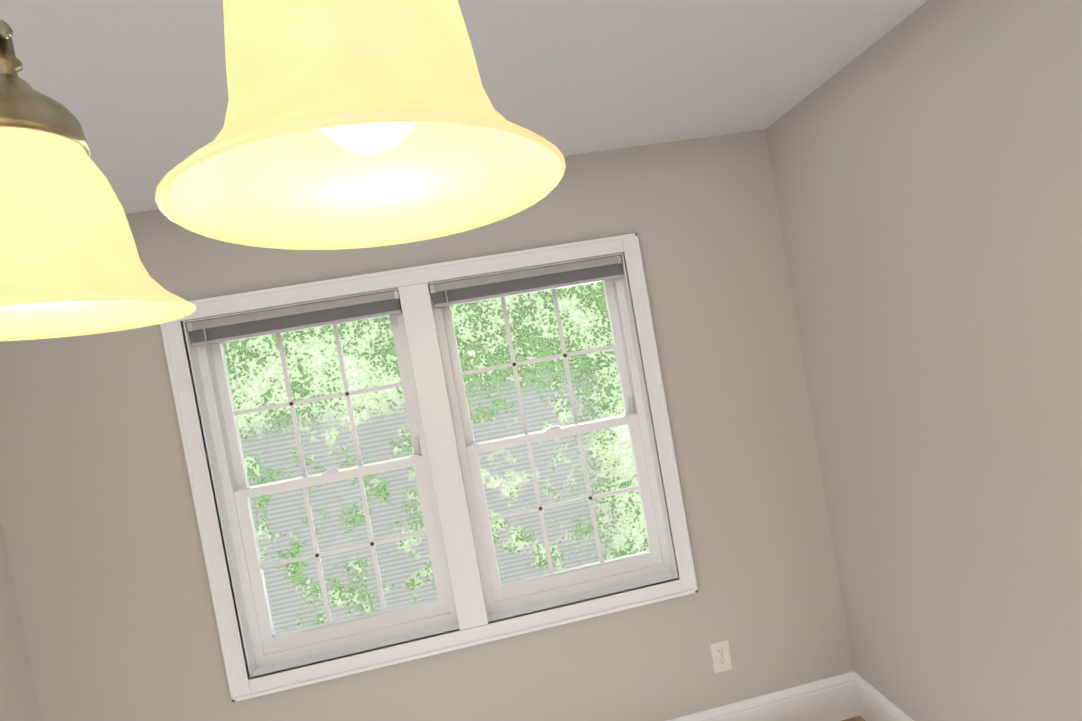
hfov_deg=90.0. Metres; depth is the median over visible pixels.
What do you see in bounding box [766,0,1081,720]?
wall
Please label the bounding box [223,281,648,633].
backdrop
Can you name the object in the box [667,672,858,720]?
baseboard
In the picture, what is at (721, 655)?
electrical outlet
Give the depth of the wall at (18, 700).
1.83 m
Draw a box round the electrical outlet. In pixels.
[710,639,732,672]
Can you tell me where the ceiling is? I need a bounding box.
[0,0,927,213]
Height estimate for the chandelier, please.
0.648 m
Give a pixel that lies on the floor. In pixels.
(858, 718)
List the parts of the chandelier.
lamp shade, lamp shade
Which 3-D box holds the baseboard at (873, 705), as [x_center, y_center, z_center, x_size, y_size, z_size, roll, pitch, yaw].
[1.607,1.384,-0.232,0.016,0.176,5.000,-10,1,-7]
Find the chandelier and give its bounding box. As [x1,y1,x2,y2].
[0,0,565,340]
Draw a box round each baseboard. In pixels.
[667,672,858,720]
[851,671,913,720]
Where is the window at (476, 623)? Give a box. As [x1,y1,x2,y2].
[160,233,697,702]
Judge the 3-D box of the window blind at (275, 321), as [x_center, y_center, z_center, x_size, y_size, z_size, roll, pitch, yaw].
[-0.898,-0.148,2.003,0.752,0.104,0.049,-10,1,-7]
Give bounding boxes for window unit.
[196,300,457,667]
[429,278,671,613]
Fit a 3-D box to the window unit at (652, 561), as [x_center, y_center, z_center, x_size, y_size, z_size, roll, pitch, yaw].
[0.047,0.288,2.190,0.790,1.330,0.083,-10,1,-7]
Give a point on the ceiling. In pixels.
(138, 89)
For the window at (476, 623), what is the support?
in the wall at (106, 559)
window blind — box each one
[186,290,401,348]
[429,255,622,309]
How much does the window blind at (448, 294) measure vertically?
0.104 m
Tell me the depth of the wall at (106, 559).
2.09 m
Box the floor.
[842,716,864,720]
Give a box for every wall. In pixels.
[0,129,853,720]
[0,516,40,720]
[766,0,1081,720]
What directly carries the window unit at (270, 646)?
in the window at (476, 623)

